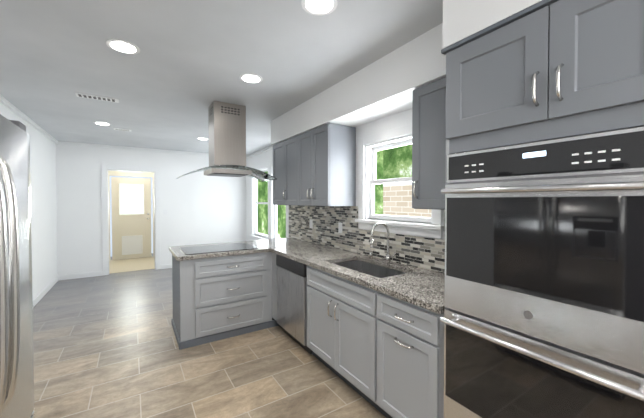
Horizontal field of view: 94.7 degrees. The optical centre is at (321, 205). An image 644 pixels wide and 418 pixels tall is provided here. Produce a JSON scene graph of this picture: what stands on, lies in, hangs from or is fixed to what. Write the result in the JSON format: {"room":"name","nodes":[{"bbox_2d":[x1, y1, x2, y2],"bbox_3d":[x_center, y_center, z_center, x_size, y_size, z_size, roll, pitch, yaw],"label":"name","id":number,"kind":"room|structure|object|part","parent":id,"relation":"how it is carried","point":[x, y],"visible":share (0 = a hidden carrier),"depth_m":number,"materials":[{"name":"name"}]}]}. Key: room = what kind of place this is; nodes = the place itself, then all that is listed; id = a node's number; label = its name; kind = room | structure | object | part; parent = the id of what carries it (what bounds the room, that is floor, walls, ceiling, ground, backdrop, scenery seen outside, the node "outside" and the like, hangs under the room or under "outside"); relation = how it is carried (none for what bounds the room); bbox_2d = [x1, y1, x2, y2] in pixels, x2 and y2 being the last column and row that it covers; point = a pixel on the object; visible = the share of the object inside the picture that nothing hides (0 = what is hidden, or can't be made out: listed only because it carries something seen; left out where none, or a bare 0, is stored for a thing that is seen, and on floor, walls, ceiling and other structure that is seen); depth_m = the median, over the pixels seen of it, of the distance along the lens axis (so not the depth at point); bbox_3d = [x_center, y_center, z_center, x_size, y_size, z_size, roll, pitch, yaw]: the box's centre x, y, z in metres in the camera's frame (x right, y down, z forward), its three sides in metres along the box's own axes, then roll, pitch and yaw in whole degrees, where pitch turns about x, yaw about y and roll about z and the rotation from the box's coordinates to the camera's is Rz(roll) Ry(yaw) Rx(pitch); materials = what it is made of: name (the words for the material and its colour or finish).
{"room":"kitchen","nodes":[
{"label":"kitchen","id":0,"kind":"room"},
{"bbox_2d":[0,103,56,299],"bbox_3d":[-2.492,0.158,1.630,0.120,2.540,8.870,-1,1,-33],"label":"wall","id":1,"kind":"structure","parent":0,"point":[43,205],"depth_m":4.53,"materials":[{"name":"paint"}]},
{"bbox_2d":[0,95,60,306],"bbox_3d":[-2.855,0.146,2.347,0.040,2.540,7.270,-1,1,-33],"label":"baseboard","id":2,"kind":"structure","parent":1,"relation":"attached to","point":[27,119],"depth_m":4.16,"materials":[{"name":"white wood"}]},
{"bbox_2d":[108,171,154,260],"bbox_3d":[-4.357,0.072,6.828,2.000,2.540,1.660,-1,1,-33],"label":"door frame","id":3,"kind":"structure","parent":0,"point":[130,174],"depth_m":7.41,"materials":[{"name":"white paint"}]},
{"bbox_2d":[111,177,151,259],"bbox_3d":[-4.765,0.311,7.442,0.830,2.018,0.052,-1,1,-33],"label":"entry door","id":4,"kind":"structure","parent":3,"relation":"in","point":[131,222],"depth_m":7.43,"materials":[{"name":"beige wood"}]},
{"bbox_2d":[56,144,245,275],"bbox_3d":[-3.381,0.079,6.396,3.760,2.540,0.120,-1,1,-33],"label":"wall","id":5,"kind":"structure","parent":0,"point":[201,207],"depth_m":6.30,"materials":[{"name":"paint"}]},
{"bbox_2d":[101,165,159,275],"bbox_3d":[-3.881,0.277,6.068,0.990,2.155,0.140,-1,1,-33],"label":"trim","id":6,"kind":"structure","parent":5,"relation":"attached to","point":[105,169],"depth_m":5.87,"materials":[{"name":"white wood"}]},
{"bbox_2d":[59,141,208,279],"bbox_3d":[-3.312,0.080,6.345,3.460,2.540,0.040,-1,1,-33],"label":"baseboard","id":7,"kind":"structure","parent":5,"relation":"attached to","point":[90,274],"depth_m":5.75,"materials":[{"name":"white wood"}]},
{"bbox_2d":[33,253,385,417],"bbox_3d":[-1.532,1.444,3.529,5.520,0.104,11.400,-1,1,-33],"label":"floor","id":8,"kind":"structure","parent":0,"point":[105,346],"depth_m":2.62,"materials":[{"name":"tile"}]},
{"bbox_2d":[0,114,33,417],"bbox_3d":[-1.129,0.575,0.549,0.824,1.718,0.900,-1,1,-33],"label":"fridge","id":9,"kind":"object","parent":8,"relation":"on","point":[16,358],"visible":1,"depth_m":0.88,"materials":[{"name":"grey metal"}]},
{"bbox_2d":[185,239,268,346],"bbox_3d":[-1.133,0.760,3.453,0.755,1.276,0.700,-1,1,-33],"label":"base cabinet","id":10,"kind":"object","parent":8,"relation":"on","point":[227,283],"depth_m":3.15,"materials":[{"name":"grey wood"}]},
{"bbox_2d":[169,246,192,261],"bbox_3d":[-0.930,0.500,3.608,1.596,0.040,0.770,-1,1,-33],"label":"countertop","id":11,"kind":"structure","parent":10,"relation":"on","point":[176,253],"depth_m":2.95,"materials":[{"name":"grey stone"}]},
{"bbox_2d":[269,239,272,327],"bbox_3d":[-0.284,0.759,3.503,0.626,1.276,0.170,-1,1,-33],"label":"base cabinet","id":12,"kind":"object","parent":8,"relation":"on","point":[270,240],"depth_m":3.41,"materials":[{"name":"grey wood"}]},
{"bbox_2d":[273,238,304,348],"bbox_3d":[-0.057,0.765,3.148,0.626,1.276,0.672,-1,1,-33],"label":"base cabinet","id":13,"kind":"object","parent":8,"relation":"on","point":[288,253],"depth_m":3.03,"materials":[{"name":"grey metal"}]},
{"bbox_2d":[276,254,311,353],"bbox_3d":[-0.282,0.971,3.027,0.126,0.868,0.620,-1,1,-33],"label":"dishwasher","id":14,"kind":"object","parent":13,"relation":"in","point":[291,273],"depth_m":2.93,"materials":[{"name":"silver metal"}]},
{"bbox_2d":[305,222,386,405],"bbox_3d":[0.371,0.776,2.479,0.626,1.276,0.918,-1,1,-33],"label":"base cabinet","id":15,"kind":"object","parent":8,"relation":"on","point":[370,329],"depth_m":2.32,"materials":[{"name":"grey wood"}]},
{"bbox_2d":[333,260,405,277],"bbox_3d":[0.377,0.651,2.488,0.414,0.224,0.754,-1,1,-33],"label":"sink","id":16,"kind":"object","parent":15,"relation":"in","point":[375,269],"depth_m":2.73,"materials":[{"name":"silver metal"}]},
{"bbox_2d":[370,222,396,262],"bbox_3d":[0.438,0.444,2.595,0.301,0.616,0.341,-1,1,-33],"label":"faucet","id":17,"kind":"object","parent":15,"relation":"on","point":[388,256],"depth_m":2.60,"materials":[{"name":"silver metal"}]},
{"bbox_2d":[373,226,444,417],"bbox_3d":[0.742,0.786,1.898,0.626,1.276,0.496,-1,1,-33],"label":"base cabinet","id":18,"kind":"object","parent":8,"relation":"on","point":[408,301],"depth_m":1.76,"materials":[{"name":"grey wood"}]},
{"bbox_2d":[440,0,643,417],"bbox_3d":[1.056,0.325,1.328,0.704,2.215,0.802,-1,1,-33],"label":"tall cabinet","id":19,"kind":"object","parent":8,"relation":"on","point":[543,191],"visible":1,"depth_m":1.12,"materials":[{"name":"grey wood"}]},
{"bbox_2d":[440,127,643,417],"bbox_3d":[1.013,0.431,1.298,0.597,1.365,0.746,-1,1,-33],"label":"oven","id":20,"kind":"object","parent":19,"relation":"in","point":[544,292],"depth_m":1.11,"materials":[{"name":"silver metal"}]},
{"bbox_2d":[0,0,442,155],"bbox_3d":[-0.959,-1.178,2.588,3.760,0.100,9.110,-1,1,-33],"label":"ceiling","id":21,"kind":"structure","parent":0,"point":[179,73],"depth_m":2.26,"materials":[{"name":"paint"}]},
{"bbox_2d":[75,93,118,102],"bbox_3d":[-2.352,-1.132,3.117,0.360,0.008,0.120,-1,1,-33],"label":"ceiling vent","id":22,"kind":"object","parent":21,"relation":"in","point":[97,97],"depth_m":3.09,"materials":[{"name":"white metal"}]},
{"bbox_2d":[114,128,130,130],"bbox_3d":[-3.030,-1.155,4.511,0.220,0.008,0.100,-1,1,-33],"label":"ceiling vent","id":23,"kind":"object","parent":21,"relation":"in","point":[114,128],"depth_m":4.48,"materials":[{"name":"white metal"}]},
{"bbox_2d":[106,39,139,53],"bbox_3d":[-1.396,-1.118,2.085,0.193,0.005,0.204,-1,1,-33],"label":"recessed light","id":24,"kind":"object","parent":21,"relation":"in","point":[108,42],"depth_m":2.05,"materials":[{"name":"white"}]},
{"bbox_2d":[176,101,276,181],"bbox_3d":[-1.093,-0.724,3.418,1.000,0.833,0.540,-1,1,-33],"label":"range hood","id":25,"kind":"object","parent":21,"relation":"hanging from","point":[227,139],"visible":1,"depth_m":3.31,"materials":[{"name":"metal"}]},
{"bbox_2d":[239,74,262,82],"bbox_3d":[-0.627,-1.127,2.626,0.200,0.005,0.200,-1,1,-33],"label":"recessed light","id":26,"kind":"object","parent":21,"relation":"in","point":[241,76],"depth_m":2.60,"materials":[{"name":"white"}]},
{"bbox_2d":[301,0,337,15],"bbox_3d":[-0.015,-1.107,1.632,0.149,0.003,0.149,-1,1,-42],"label":"recessed light","id":27,"kind":"object","parent":21,"relation":"in","point":[319,6],"depth_m":1.64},
{"bbox_2d":[271,0,541,144],"bbox_3d":[0.321,-0.967,2.527,0.635,0.320,3.658,-1,1,-33],"label":"soffit bulkhead","id":28,"kind":"object","parent":21,"relation":"attached to","point":[386,85],"visible":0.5,"depth_m":2.18,"materials":[{"name":"paint"}]},
{"bbox_2d":[246,149,272,240],"bbox_3d":[-0.988,0.085,6.034,0.120,2.540,3.310,-1,1,-33],"label":"wall","id":29,"kind":"structure","parent":0,"point":[265,157],"depth_m":7.03,"materials":[{"name":"paint"}]},
{"bbox_2d":[249,163,269,239],"bbox_3d":[-1.324,-0.045,6.511,0.170,1.665,1.150,-1,1,-33],"label":"dining room window","id":30,"kind":"structure","parent":29,"relation":"in","point":[254,205],"depth_m":6.88,"materials":[{"name":"white wood"}]},
{"bbox_2d":[246,145,272,157],"bbox_3d":[-1.037,0.086,5.961,0.040,2.540,3.000,-1,1,-33],"label":"crown molding","id":31,"kind":"structure","parent":29,"relation":"attached to","point":[271,147],"depth_m":6.35,"materials":[{"name":"white wood"}]},
{"bbox_2d":[269,162,277,238],"bbox_3d":[-0.721,-0.030,5.567,0.170,1.665,1.150,-1,1,-33],"label":"dining room window","id":32,"kind":"structure","parent":29,"relation":"in","point":[273,208],"depth_m":5.96,"materials":[{"name":"white wood"}]},
{"bbox_2d":[286,109,444,239],"bbox_3d":[1.183,0.149,2.158,0.400,2.540,5.800,-1,1,-33],"label":"wall","id":33,"kind":"structure","parent":0,"point":[400,119],"depth_m":2.81,"materials":[{"name":"paint"}]},
{"bbox_2d":[273,142,280,204],"bbox_3d":[-0.426,-0.419,3.965,0.347,0.816,0.368,-1,1,-33],"label":"upper cabinet","id":34,"kind":"object","parent":33,"relation":"attached to","point":[277,147],"depth_m":3.91,"materials":[{"name":"grey wood"}]},
{"bbox_2d":[281,136,296,205],"bbox_3d":[-0.228,-0.413,3.655,0.347,0.816,0.367,-1,1,-33],"label":"upper cabinet","id":35,"kind":"object","parent":33,"relation":"attached to","point":[288,147],"depth_m":3.61,"materials":[{"name":"grey wood"}]},
{"bbox_2d":[297,123,355,205],"bbox_3d":[0.038,-0.407,3.240,0.347,0.816,0.620,-1,1,-33],"label":"upper cabinet","id":36,"kind":"object","parent":33,"relation":"attached to","point":[315,167],"depth_m":3.02,"materials":[{"name":"grey wood"}]},
{"bbox_2d":[289,205,444,273],"bbox_3d":[0.324,0.246,3.119,0.012,0.482,3.018,-1,1,-33],"label":"tile backsplash","id":37,"kind":"structure","parent":33,"relation":"attached to","point":[423,252],"depth_m":3.08,"materials":[{"name":"tile"}]},
{"bbox_2d":[338,222,341,232],"bbox_3d":[0.204,0.243,3.290,0.006,0.115,0.070,-1,1,-33],"label":"electrical outlet plate","id":38,"kind":"object","parent":37,"relation":"attached to","point":[339,226],"depth_m":3.30,"materials":[{"name":"white plastic"}]},
{"bbox_2d":[355,124,444,238],"bbox_3d":[0.674,-0.219,2.640,0.170,0.920,1.000,-1,1,-33],"label":"window","id":39,"kind":"structure","parent":33,"relation":"in","point":[411,225],"depth_m":2.76,"materials":[{"name":"white wood"}]},
{"bbox_2d":[412,77,445,209],"bbox_3d":[0.858,-0.385,1.921,0.386,0.815,0.434,-1,1,-33],"label":"upper cabinet","id":40,"kind":"object","parent":33,"relation":"attached to","point":[428,141],"visible":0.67,"depth_m":1.91,"materials":[{"name":"grey wood"}]},
{"bbox_3d":[0.623,-0.108,1.974,0.042,0.122,0.014,-1,1,-33],"label":"handle","id":41,"kind":"part","parent":40,"relation":"part of","materials":[{"name":"silver metal"}]},
{"label":"outside","id":42,"kind":"structure","parent":0,"visible":0},
{"bbox_2d":[258,150,382,237],"bbox_3d":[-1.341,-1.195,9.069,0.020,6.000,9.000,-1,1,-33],"label":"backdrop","id":43,"kind":"structure","parent":42,"point":[263,209],"depth_m":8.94,"materials":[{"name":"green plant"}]},
{"bbox_2d":[383,144,430,217],"bbox_3d":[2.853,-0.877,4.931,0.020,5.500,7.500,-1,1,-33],"label":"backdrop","id":44,"kind":"structure","parent":42,"point":[397,197],"depth_m":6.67,"materials":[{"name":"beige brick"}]}
]}

